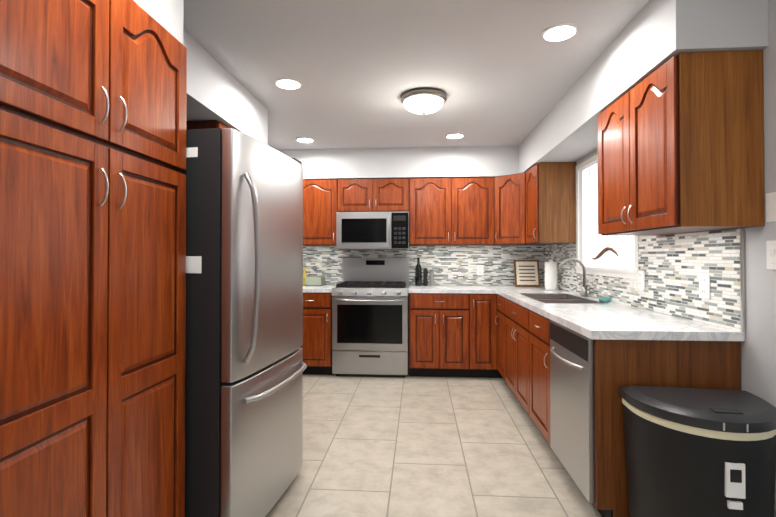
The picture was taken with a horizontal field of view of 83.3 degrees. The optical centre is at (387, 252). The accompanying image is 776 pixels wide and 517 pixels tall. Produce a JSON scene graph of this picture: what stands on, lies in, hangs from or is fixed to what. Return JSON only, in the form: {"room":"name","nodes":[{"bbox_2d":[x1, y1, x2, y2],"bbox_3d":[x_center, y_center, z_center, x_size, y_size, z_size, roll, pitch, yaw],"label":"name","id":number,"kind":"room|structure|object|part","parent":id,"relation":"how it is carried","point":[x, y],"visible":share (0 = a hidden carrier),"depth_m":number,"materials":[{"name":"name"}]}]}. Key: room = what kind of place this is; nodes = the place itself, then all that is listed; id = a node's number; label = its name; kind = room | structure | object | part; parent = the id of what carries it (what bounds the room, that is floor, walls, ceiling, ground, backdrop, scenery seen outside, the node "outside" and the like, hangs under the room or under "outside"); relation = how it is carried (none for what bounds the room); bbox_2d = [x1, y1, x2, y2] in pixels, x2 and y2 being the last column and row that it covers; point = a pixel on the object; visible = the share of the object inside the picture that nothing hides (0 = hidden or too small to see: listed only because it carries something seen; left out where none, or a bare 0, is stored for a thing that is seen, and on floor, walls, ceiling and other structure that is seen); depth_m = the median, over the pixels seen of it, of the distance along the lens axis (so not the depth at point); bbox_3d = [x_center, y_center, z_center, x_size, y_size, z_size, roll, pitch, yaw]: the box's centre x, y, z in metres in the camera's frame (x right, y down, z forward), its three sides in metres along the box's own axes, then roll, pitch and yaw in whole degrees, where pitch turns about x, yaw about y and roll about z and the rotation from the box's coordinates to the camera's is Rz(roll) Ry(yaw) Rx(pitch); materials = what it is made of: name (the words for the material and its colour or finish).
{"room":"kitchen","nodes":[
{"label":"kitchen","id":0,"kind":"room"},
{"bbox_2d":[278,146,518,178],"bbox_3d":[0.269,-0.979,4.940,3.028,0.325,0.349,0,-1,4],"label":"ceiling soffit","id":1,"kind":"structure","parent":0,"point":[432,162],"depth_m":4.77,"materials":[{"name":"grey paint"}]},
{"bbox_2d":[183,0,649,149],"bbox_3d":[0.032,-1.225,1.591,3.390,0.100,7.430,0,-1,4],"label":"ceiling","id":2,"kind":"structure","parent":0,"point":[500,72],"depth_m":2.64,"materials":[{"name":"grey paint"}]},
{"bbox_2d":[134,0,267,144],"bbox_3d":[-1.135,-1.006,2.203,0.614,0.325,2.710,0,-1,4],"label":"soffit","id":3,"kind":"object","parent":2,"relation":"attached to","point":[217,91],"depth_m":2.60,"materials":[{"name":"grey paint"}]},
{"bbox_2d":[274,78,301,89],"bbox_3d":[-0.685,-1.156,3.000,0.190,0.010,0.190,0,-1,4],"label":"recessed light","id":4,"kind":"object","parent":2,"relation":"in","point":[288,83],"visible":0.96,"depth_m":2.98,"materials":[{"name":"white"}]},
{"bbox_2d":[296,137,314,142],"bbox_3d":[-0.844,-1.142,4.444,0.190,0.010,0.190,0,-1,4],"label":"recessed light","id":5,"kind":"object","parent":2,"relation":"in","point":[304,139],"visible":0.96,"depth_m":4.41,"materials":[{"name":"white"}]},
{"bbox_2d":[401,87,446,114],"bbox_3d":[0.264,-1.089,3.243,0.340,0.140,0.340,0,-1,4],"label":"ceiling light","id":6,"kind":"object","parent":2,"relation":"hanging from","point":[424,100],"visible":1,"depth_m":3.14,"materials":[{"name":"white glass"}]},
{"bbox_2d":[445,133,464,138],"bbox_3d":[0.659,-1.143,4.298,0.190,0.010,0.190,0,-1,4],"label":"recessed light","id":7,"kind":"object","parent":2,"relation":"in","point":[454,135],"visible":0.96,"depth_m":4.28,"materials":[{"name":"white"}]},
{"bbox_2d":[541,23,578,41],"bbox_3d":[0.910,-1.163,2.316,0.190,0.010,0.190,0,-1,4],"label":"recessed light","id":8,"kind":"object","parent":2,"relation":"in","point":[559,32],"visible":1,"depth_m":2.30,"materials":[{"name":"white"}]},
{"bbox_2d":[519,0,767,172],"bbox_3d":[1.484,-0.996,3.240,0.364,0.325,2.869,0,-1,4],"label":"soffit","id":9,"kind":"object","parent":2,"relation":"attached to","point":[652,37],"depth_m":2.14,"materials":[{"name":"grey paint"}]},
{"bbox_2d":[265,369,601,516],"bbox_3d":[0.032,1.315,1.567,3.390,0.100,7.430,0,-1,4],"label":"floor","id":10,"kind":"structure","parent":0,"point":[412,446],"depth_m":2.74,"materials":[{"name":"tile"}]},
{"bbox_2d":[0,0,186,516],"bbox_3d":[-1.160,0.209,1.340,0.680,2.105,0.902,0,-1,4],"label":"pantry cabinet","id":11,"kind":"object","parent":10,"relation":"on","point":[93,102],"visible":1,"depth_m":1.26,"materials":[{"name":"brown wood"}]},
{"bbox_2d":[182,128,306,516],"bbox_3d":[-0.902,0.372,2.211,0.869,1.797,0.781,0,-1,11],"label":"fridge","id":12,"kind":"object","parent":10,"relation":"on","point":[202,172],"depth_m":1.82,"materials":[{"name":"silver metal"}]},
{"bbox_3d":[-0.543,0.360,2.146,0.140,1.730,0.772,0,-1,11],"label":"fridge door","id":13,"kind":"part","parent":12,"relation":"part of","materials":[{"name":"silver metal"}]},
{"bbox_2d":[300,285,335,374],"bbox_3d":[-0.905,0.839,4.845,0.693,0.914,0.665,0,-1,4],"label":"base cabinet","id":14,"kind":"object","parent":10,"relation":"on","point":[316,346],"visible":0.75,"depth_m":4.53,"materials":[{"name":"brown wood"}]},
{"bbox_2d":[303,267,306,284],"bbox_3d":[-0.974,0.280,5.080,0.064,0.205,0.064,0,-1,4],"label":"oil bottle","id":15,"kind":"object","parent":14,"relation":"on","point":[304,274],"visible":0.75,"depth_m":5.05,"materials":[{"name":"yellow"}]},
{"bbox_2d":[305,276,324,285],"bbox_3d":[-0.838,0.332,5.019,0.190,0.100,0.180,0,-1,4],"label":"basket","id":16,"kind":"object","parent":14,"relation":"on","point":[314,280],"visible":1,"depth_m":4.93,"materials":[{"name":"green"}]},
{"bbox_2d":[332,258,408,377],"bbox_3d":[-0.168,0.678,4.761,0.782,1.235,0.714,0,-1,4],"label":"range","id":17,"kind":"object","parent":10,"relation":"on","point":[370,317],"visible":0.98,"depth_m":4.47,"materials":[{"name":"silver metal"}]},
{"bbox_2d":[409,293,459,376],"bbox_3d":[0.571,0.858,4.753,0.675,0.874,0.640,0,-1,4],"label":"base cabinet","id":18,"kind":"object","parent":10,"relation":"on","point":[434,318],"depth_m":4.45,"materials":[{"name":"brown wood"}]},
{"bbox_2d":[408,285,495,292],"bbox_3d":[0.670,0.401,4.747,0.883,0.040,0.647,0,-1,4],"label":"countertop","id":19,"kind":"structure","parent":18,"relation":"on","point":[412,288],"depth_m":4.45,"materials":[{"name":"white stone"}]},
{"bbox_2d":[415,258,421,285],"bbox_3d":[0.348,0.222,4.987,0.076,0.320,0.076,0,-1,4],"label":"wine bottle","id":20,"kind":"object","parent":19,"relation":"on","point":[418,275],"visible":0.98,"depth_m":4.96,"materials":[{"name":"black glass"}]},
{"bbox_2d":[423,268,433,285],"bbox_3d":[0.463,0.281,4.978,0.126,0.200,0.056,0,-1,4],"label":"pepper grinder","id":21,"kind":"object","parent":19,"relation":"on","point":[425,276],"visible":0.98,"depth_m":4.96,"materials":[{"name":"black"}]},
{"bbox_2d":[460,293,491,377],"bbox_3d":[0.958,0.857,4.697,0.353,0.874,0.697,0,-1,4],"label":"base cabinet","id":22,"kind":"object","parent":10,"relation":"on","point":[475,308],"depth_m":4.42,"materials":[{"name":"brown wood"}]},
{"bbox_2d":[492,293,503,377],"bbox_3d":[1.376,0.852,4.155,0.706,0.874,0.482,0,-1,4],"label":"base cabinet","id":23,"kind":"object","parent":10,"relation":"on","point":[497,301],"depth_m":4.37,"materials":[{"name":"brown wood"}]},
{"bbox_2d":[504,297,523,406],"bbox_3d":[1.359,0.846,3.533,0.653,0.874,1.008,0,-1,4],"label":"base cabinet","id":24,"kind":"object","parent":10,"relation":"on","point":[513,311],"depth_m":3.60,"materials":[{"name":"brown wood"}]},
{"bbox_2d":[524,305,543,435],"bbox_3d":[1.312,0.840,2.874,0.653,0.874,0.562,0,-1,4],"label":"base cabinet","id":25,"kind":"object","parent":10,"relation":"on","point":[533,321],"depth_m":2.98,"materials":[{"name":"brown wood"}]},
{"bbox_2d":[544,317,740,516],"bbox_3d":[1.272,0.834,2.309,0.653,0.874,0.690,0,-1,4],"label":"base cabinet","id":26,"kind":"object","parent":10,"relation":"on","point":[565,365],"depth_m":1.99,"materials":[{"name":"brown wood"}]},
{"bbox_2d":[492,285,744,340],"bbox_3d":[1.353,0.389,3.480,0.657,0.040,3.077,0,-1,4],"label":"countertop","id":27,"kind":"structure","parent":26,"relation":"on","point":[613,321],"depth_m":2.21,"materials":[{"name":"white stone"}]},
{"bbox_2d":[514,260,539,286],"bbox_3d":[1.537,0.233,4.862,0.270,0.295,0.164,0,-1,4],"label":"sign","id":28,"kind":"object","parent":27,"relation":"on","point":[526,273],"visible":1,"depth_m":4.81,"materials":[{"name":"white wood"}]},
{"bbox_2d":[545,260,557,289],"bbox_3d":[1.639,0.226,4.386,0.120,0.300,0.120,0,-1,4],"label":"paper towel roll","id":29,"kind":"object","parent":27,"relation":"on","point":[551,277],"visible":1,"depth_m":4.34,"materials":[{"name":"white paper"}]},
{"bbox_2d":[520,293,607,304],"bbox_3d":[1.362,0.475,3.511,0.443,0.217,0.852,0,-1,4],"label":"sink","id":30,"kind":"object","parent":27,"relation":"in","point":[548,298],"depth_m":3.51,"materials":[{"name":"silver metal"}]},
{"bbox_2d":[558,258,588,296],"bbox_3d":[1.544,0.207,3.617,0.242,0.322,0.109,0,-1,4],"label":"faucet","id":31,"kind":"object","parent":27,"relation":"on","point":[584,293],"visible":1,"depth_m":3.63,"materials":[{"name":"silver metal"}]},
{"bbox_2d":[598,297,611,301],"bbox_3d":[1.590,0.349,3.195,0.092,0.030,0.092,0,-1,4],"label":"soap dish","id":32,"kind":"object","parent":27,"relation":"on","point":[604,299],"visible":1,"depth_m":3.16,"materials":[{"name":"teal ceramic"}]},
{"bbox_2d":[619,385,775,516],"bbox_3d":[1.251,0.919,1.690,0.520,0.685,0.429,0,-1,10],"label":"trash bin","id":33,"kind":"object","parent":10,"relation":"on","point":[693,452],"visible":1,"depth_m":1.61,"materials":[{"name":"black plastic"}]},
{"bbox_2d":[544,0,775,516],"bbox_3d":[1.627,-0.047,1.377,0.180,2.620,7.250,0,-1,4],"label":"wall","id":34,"kind":"structure","parent":0,"point":[758,361],"depth_m":1.82,"materials":[{"name":"grey paint"}]},
{"bbox_2d":[523,162,575,245],"bbox_3d":[1.536,-0.452,4.227,0.397,0.734,0.486,0,-1,4],"label":"upper cabinet","id":35,"kind":"object","parent":34,"relation":"attached to","point":[535,204],"depth_m":3.99,"materials":[{"name":"brown wood"}]},
{"bbox_2d":[575,154,639,278],"bbox_3d":[1.692,-0.302,3.405,0.065,0.970,1.120,0,-1,4],"label":"window","id":36,"kind":"structure","parent":34,"relation":"in","point":[613,256],"depth_m":3.61,"materials":[{"name":"white glass"}]},
{"bbox_2d":[543,228,745,331],"bbox_3d":[1.677,0.139,3.461,0.013,0.457,3.081,0,-1,4],"label":"tile backsplash","id":37,"kind":"structure","parent":34,"relation":"attached to","point":[673,266],"depth_m":2.37,"materials":[{"name":"tile"}]},
{"bbox_2d":[638,270,644,288],"bbox_3d":[1.619,0.177,2.794,0.010,0.118,0.075,0,-1,4],"label":"outlet","id":38,"kind":"object","parent":37,"relation":"attached to","point":[641,279],"visible":1,"depth_m":2.78,"materials":[{"name":"white plastic"}]},
{"bbox_2d":[699,274,709,298],"bbox_3d":[1.576,0.171,2.175,0.010,0.118,0.075,0,-1,4],"label":"outlet","id":39,"kind":"object","parent":37,"relation":"attached to","point":[704,286],"visible":1,"depth_m":2.17,"materials":[{"name":"white plastic"}]},
{"bbox_2d":[598,50,764,235],"bbox_3d":[1.403,-0.471,2.231,0.380,0.735,0.806,0,-1,4],"label":"upper cabinet","id":40,"kind":"object","parent":34,"relation":"attached to","point":[680,143],"visible":1,"depth_m":1.84,"materials":[{"name":"brown wood"}]},
{"bbox_2d":[766,192,775,221],"bbox_3d":[1.560,-0.183,1.764,0.006,0.118,0.075,0,-1,4],"label":"switch plate","id":41,"kind":"object","parent":34,"relation":"attached to","point":[770,207],"visible":1,"depth_m":1.77,"materials":[{"name":"white plastic"}]},
{"bbox_2d":[766,240,775,269],"bbox_3d":[1.556,0.012,1.762,0.014,0.118,0.075,0,-1,4],"label":"switch plate","id":42,"kind":"object","parent":34,"relation":"attached to","point":[770,255],"visible":1,"depth_m":1.77,"materials":[{"name":"white plastic"}]},
{"bbox_2d":[774,480,775,509],"bbox_3d":[1.558,0.977,1.748,0.010,0.118,0.075,0,-1,4],"label":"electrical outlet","id":43,"kind":"object","parent":34,"relation":"attached to","point":[775,496],"visible":0.12,"depth_m":1.75,"materials":[{"name":"white plastic"}]},
{"bbox_3d":[0.377,0.080,5.188,3.210,2.440,0.180,0,-1,4],"label":"wall","id":44,"kind":"structure","parent":0,"visible":0},
{"bbox_2d":[303,179,338,245],"bbox_3d":[-0.826,-0.444,5.017,0.549,0.734,0.337,0,-1,4],"label":"upper cabinet","id":45,"kind":"object","parent":44,"relation":"attached to","point":[320,196],"depth_m":4.84,"materials":[{"name":"brown wood"}]},
{"bbox_2d":[339,178,406,211],"bbox_3d":[-0.154,-0.629,4.971,0.794,0.366,0.337,0,-1,4],"label":"upper cabinet","id":46,"kind":"object","parent":44,"relation":"attached to","point":[383,194],"depth_m":4.80,"materials":[{"name":"brown wood"}]},
{"bbox_2d":[336,212,409,249],"bbox_3d":[-0.159,-0.231,4.900,0.790,0.414,0.454,0,-1,4],"label":"microwave","id":47,"kind":"object","parent":46,"relation":"attached to","point":[372,230],"visible":1,"depth_m":4.72,"materials":[{"name":"silver metal"}]},
{"bbox_2d":[303,246,542,285],"bbox_3d":[0.269,0.155,5.100,3.000,0.457,0.009,0,-1,4],"label":"tile backsplash","id":48,"kind":"structure","parent":44,"relation":"attached to","point":[451,265],"depth_m":5.06,"materials":[{"name":"tile"}]},
{"bbox_2d":[477,265,483,274],"bbox_3d":[1.063,0.208,5.031,0.075,0.118,0.010,0,-1,4],"label":"electrical outlet","id":49,"kind":"object","parent":48,"relation":"attached to","point":[480,269],"visible":1,"depth_m":5.03,"materials":[{"name":"white plastic"}]},
{"bbox_2d":[407,177,486,245],"bbox_3d":[0.723,-0.446,4.885,0.964,0.734,0.381,0,-1,4],"label":"upper cabinet","id":50,"kind":"object","parent":44,"relation":"attached to","point":[442,211],"depth_m":4.75,"materials":[{"name":"brown wood"}]},
{"bbox_2d":[487,173,522,245],"bbox_3d":[1.428,-0.447,4.700,0.679,0.734,0.651,0,-1,4],"label":"upper cabinet","id":51,"kind":"object","parent":44,"relation":"attached to","point":[504,193],"depth_m":4.61,"materials":[{"name":"brown wood"}]},
{"bbox_3d":[-1.569,0.046,1.692,0.180,2.440,7.430,0,-1,4],"label":"wall","id":52,"kind":"structure","parent":0,"visible":0},
{"bbox_2d":[186,120,227,129],"bbox_3d":[-1.191,-0.463,3.139,0.365,0.735,0.760,0,-1,4],"label":"upper cabinet","id":53,"kind":"object","parent":52,"relation":"attached to","point":[201,124],"visible":0.04,"depth_m":2.76,"materials":[{"name":"brown wood"}]}
]}

